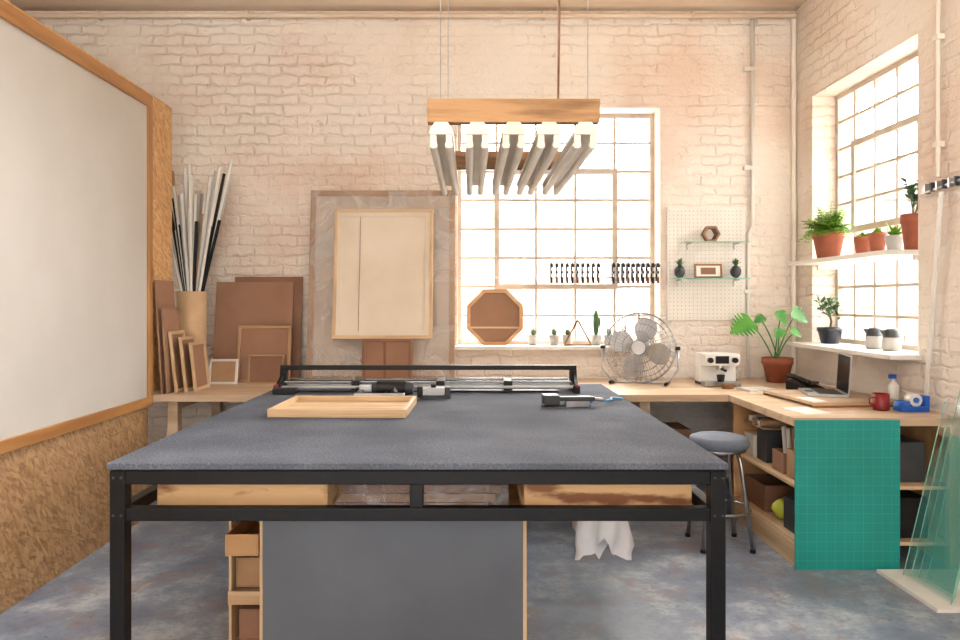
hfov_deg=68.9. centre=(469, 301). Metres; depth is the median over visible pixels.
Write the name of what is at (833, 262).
shelf
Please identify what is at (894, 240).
potted herb
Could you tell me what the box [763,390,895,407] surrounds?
board
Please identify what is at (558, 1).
suspension cables
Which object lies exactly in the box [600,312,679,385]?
desk fan
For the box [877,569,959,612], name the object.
wooden board
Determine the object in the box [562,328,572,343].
potted succulent
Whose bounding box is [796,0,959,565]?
wall
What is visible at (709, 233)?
ornament
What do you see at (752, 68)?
pipe
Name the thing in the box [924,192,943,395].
aluminium straightedge
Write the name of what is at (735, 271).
ornament
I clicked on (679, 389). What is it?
bench
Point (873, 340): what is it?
milk jug
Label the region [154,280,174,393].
sheet
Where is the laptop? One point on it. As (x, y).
(842, 389)
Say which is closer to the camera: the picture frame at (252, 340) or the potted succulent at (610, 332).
the picture frame at (252, 340)
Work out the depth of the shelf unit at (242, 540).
2.93 m
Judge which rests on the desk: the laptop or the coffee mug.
the coffee mug
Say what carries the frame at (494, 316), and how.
on the trim at (459, 346)
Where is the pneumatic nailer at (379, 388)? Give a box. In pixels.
[354,381,412,395]
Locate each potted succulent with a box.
[528,328,537,344]
[549,328,558,344]
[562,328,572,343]
[603,328,613,344]
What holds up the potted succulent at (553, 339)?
on the trim at (459, 346)
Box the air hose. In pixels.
[604,397,623,401]
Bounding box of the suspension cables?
[440,0,587,98]
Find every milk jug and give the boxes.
[863,327,882,348]
[880,329,905,350]
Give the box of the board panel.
[260,485,526,639]
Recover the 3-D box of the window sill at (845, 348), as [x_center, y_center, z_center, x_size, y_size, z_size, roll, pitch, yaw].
[2.645,0.325,4.780,0.370,0.030,1.360,0,0,0]
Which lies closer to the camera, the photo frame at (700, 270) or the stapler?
the stapler
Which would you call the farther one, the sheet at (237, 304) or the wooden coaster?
the sheet at (237, 304)
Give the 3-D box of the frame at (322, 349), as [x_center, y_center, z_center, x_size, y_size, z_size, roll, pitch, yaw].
[-0.700,-0.138,5.562,1.160,1.523,0.212,0,0,0]
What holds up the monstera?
on the bench
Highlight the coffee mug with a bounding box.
[869,392,889,410]
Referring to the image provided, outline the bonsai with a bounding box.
[814,294,846,343]
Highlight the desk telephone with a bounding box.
[786,373,824,389]
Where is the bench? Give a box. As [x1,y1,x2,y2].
[153,378,835,435]
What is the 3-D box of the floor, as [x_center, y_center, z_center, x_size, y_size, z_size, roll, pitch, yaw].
[-0.750,1.480,1.625,7.500,0.100,8.850,0,0,0]
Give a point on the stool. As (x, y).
(715, 442)
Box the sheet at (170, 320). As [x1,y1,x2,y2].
[161,308,178,393]
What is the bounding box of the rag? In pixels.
[572,521,633,559]
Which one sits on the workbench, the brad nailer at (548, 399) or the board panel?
the brad nailer at (548, 399)
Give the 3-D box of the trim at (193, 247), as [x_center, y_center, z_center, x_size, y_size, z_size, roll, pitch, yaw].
[-2.112,-0.248,5.347,0.578,1.701,0.278,0,0,0]
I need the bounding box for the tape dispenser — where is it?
[893,393,929,411]
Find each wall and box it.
[0,0,171,613]
[24,11,792,477]
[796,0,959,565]
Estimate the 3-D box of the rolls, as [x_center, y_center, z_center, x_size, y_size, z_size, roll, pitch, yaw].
[2.050,0.755,4.450,0.500,0.060,0.300,0,0,0]
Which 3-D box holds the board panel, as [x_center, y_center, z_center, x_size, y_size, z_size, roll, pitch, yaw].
[-0.296,1.125,3.025,1.031,0.610,0.650,0,0,0]
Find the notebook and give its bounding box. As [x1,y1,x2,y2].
[736,386,777,391]
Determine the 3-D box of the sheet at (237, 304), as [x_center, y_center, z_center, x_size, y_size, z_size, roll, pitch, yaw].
[-1.730,0.230,5.583,0.620,0.782,0.126,0,0,0]
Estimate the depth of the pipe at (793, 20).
5.66 m
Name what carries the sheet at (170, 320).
on the bench
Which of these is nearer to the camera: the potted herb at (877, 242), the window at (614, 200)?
the potted herb at (877, 242)
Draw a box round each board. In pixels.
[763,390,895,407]
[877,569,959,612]
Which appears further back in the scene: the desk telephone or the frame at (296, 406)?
the desk telephone
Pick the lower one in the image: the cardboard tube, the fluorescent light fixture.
the cardboard tube
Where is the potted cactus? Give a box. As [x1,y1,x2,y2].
[591,310,600,344]
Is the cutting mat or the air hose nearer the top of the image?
the air hose
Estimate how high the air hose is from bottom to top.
0.030 m
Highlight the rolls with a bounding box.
[744,415,791,429]
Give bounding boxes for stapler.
[417,384,449,398]
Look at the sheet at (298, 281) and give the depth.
5.63 m
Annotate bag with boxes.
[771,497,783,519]
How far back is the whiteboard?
3.72 m
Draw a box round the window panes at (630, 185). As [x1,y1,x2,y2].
[462,163,917,350]
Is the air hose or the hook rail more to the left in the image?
the air hose
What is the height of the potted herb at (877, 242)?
0.180 m
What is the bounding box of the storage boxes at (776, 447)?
[744,426,927,537]
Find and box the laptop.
[798,353,851,396]
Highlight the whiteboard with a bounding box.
[0,0,152,454]
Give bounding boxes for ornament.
[674,259,684,277]
[701,226,720,240]
[730,259,740,277]
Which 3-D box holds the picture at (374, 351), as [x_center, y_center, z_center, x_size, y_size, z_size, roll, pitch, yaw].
[-0.635,0.452,5.394,0.390,0.337,0.092,0,0,0]
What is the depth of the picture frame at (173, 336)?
4.82 m
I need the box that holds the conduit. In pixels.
[27,10,796,20]
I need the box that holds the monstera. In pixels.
[730,306,807,382]
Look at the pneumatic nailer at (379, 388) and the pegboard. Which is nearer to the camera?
the pneumatic nailer at (379, 388)
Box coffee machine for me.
[695,352,740,386]
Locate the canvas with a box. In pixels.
[332,209,432,338]
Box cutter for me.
[272,365,579,394]
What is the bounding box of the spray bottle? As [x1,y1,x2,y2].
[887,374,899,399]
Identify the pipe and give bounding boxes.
[743,19,755,377]
[791,11,795,373]
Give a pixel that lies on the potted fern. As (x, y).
(828, 236)
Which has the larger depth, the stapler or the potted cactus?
the potted cactus
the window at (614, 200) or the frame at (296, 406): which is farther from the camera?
the window at (614, 200)
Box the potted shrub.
[900,177,917,249]
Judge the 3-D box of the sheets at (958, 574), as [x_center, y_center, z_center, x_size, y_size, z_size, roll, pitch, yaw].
[2.400,0.810,3.440,0.324,1.203,0.360,0,0,0]
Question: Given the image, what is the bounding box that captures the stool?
[685,431,755,553]
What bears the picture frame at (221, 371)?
on the bench
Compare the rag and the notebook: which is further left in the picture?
the rag
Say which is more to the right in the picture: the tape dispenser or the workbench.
the tape dispenser
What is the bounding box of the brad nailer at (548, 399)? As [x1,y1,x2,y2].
[542,393,603,406]
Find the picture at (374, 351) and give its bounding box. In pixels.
[362,339,412,377]
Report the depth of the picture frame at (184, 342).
4.87 m
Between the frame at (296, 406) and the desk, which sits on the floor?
the desk
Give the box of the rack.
[457,263,659,282]
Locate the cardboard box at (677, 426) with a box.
[663,422,690,438]
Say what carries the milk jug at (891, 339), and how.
on the window sill at (845, 348)
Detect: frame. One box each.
[168,330,184,392]
[178,335,195,391]
[189,341,209,391]
[208,359,238,383]
[237,326,291,382]
[247,355,283,383]
[267,396,416,417]
[306,190,454,377]
[467,289,522,345]
[563,320,591,345]
[694,264,721,277]
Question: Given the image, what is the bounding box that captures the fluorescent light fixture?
[427,99,599,194]
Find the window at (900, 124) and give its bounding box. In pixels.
[835,51,917,350]
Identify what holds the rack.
attached to the wall at (298, 106)
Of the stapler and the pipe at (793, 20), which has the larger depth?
the pipe at (793, 20)
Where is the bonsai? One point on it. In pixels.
(827, 335)
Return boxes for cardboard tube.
[177,291,206,352]
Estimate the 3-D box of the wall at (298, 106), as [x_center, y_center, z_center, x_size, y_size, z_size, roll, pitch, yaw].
[-0.600,-0.470,5.875,7.200,3.800,0.350,0,0,0]
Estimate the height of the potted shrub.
0.446 m
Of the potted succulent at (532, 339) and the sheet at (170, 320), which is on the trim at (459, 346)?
the potted succulent at (532, 339)
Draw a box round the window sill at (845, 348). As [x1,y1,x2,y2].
[786,342,921,359]
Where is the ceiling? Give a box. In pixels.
[7,0,806,10]
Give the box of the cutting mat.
[794,420,899,569]
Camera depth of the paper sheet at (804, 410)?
3.98 m
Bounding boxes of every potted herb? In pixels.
[853,231,869,252]
[868,227,886,251]
[879,223,902,249]
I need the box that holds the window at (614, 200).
[457,114,653,343]
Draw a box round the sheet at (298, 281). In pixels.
[235,277,302,379]
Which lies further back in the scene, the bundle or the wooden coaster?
the wooden coaster
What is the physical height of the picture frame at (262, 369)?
0.220 m
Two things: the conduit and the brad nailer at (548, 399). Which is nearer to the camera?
the brad nailer at (548, 399)
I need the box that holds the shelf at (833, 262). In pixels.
[788,250,917,268]
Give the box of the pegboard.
[667,207,745,319]
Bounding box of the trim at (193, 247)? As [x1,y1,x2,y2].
[172,159,232,290]
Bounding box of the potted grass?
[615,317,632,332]
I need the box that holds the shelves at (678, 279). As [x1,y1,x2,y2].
[674,241,749,285]
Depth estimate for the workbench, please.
2.43 m
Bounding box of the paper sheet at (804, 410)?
[782,407,831,414]
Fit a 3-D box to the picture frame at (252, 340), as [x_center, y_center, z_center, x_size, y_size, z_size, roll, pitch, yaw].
[-1.595,0.404,5.421,0.410,0.438,0.081,0,0,0]
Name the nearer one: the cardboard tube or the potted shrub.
the potted shrub
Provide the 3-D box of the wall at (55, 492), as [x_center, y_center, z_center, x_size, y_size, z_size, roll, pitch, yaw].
[-2.175,0.015,1.775,0.050,2.830,6.550,0,0,0]
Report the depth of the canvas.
5.45 m
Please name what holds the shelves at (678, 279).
attached to the wall at (298, 106)
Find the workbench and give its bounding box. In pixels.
[107,384,727,639]
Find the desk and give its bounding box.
[729,395,959,568]
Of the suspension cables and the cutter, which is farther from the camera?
the cutter
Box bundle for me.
[335,485,501,504]
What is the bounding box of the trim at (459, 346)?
[455,344,651,349]
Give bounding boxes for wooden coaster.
[722,383,733,388]
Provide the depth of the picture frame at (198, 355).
4.96 m
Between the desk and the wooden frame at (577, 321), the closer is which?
the desk
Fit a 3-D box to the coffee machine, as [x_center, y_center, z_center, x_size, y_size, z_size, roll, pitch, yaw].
[1.857,0.498,5.195,0.285,0.235,0.290,0,0,0]
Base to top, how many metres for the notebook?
0.015 m
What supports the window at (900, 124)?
in the wall at (841, 44)
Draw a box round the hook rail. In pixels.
[920,176,959,195]
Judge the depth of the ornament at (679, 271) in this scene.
5.59 m
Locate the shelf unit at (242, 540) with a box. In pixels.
[225,521,259,639]
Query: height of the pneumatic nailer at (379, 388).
0.083 m
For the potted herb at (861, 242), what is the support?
on the shelf at (833, 262)
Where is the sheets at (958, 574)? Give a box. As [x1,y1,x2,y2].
[903,390,959,604]
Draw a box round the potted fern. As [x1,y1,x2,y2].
[798,202,853,257]
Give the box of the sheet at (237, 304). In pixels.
[213,282,293,371]
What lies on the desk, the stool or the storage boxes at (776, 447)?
the storage boxes at (776, 447)
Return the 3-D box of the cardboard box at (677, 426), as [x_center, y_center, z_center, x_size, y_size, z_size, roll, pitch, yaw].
[1.440,1.170,5.175,0.320,0.520,0.450,0,0,0]
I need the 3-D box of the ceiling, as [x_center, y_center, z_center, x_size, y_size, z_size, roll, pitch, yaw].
[-0.750,-2.420,1.625,7.500,0.100,8.850,0,0,0]
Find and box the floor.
[0,478,959,639]

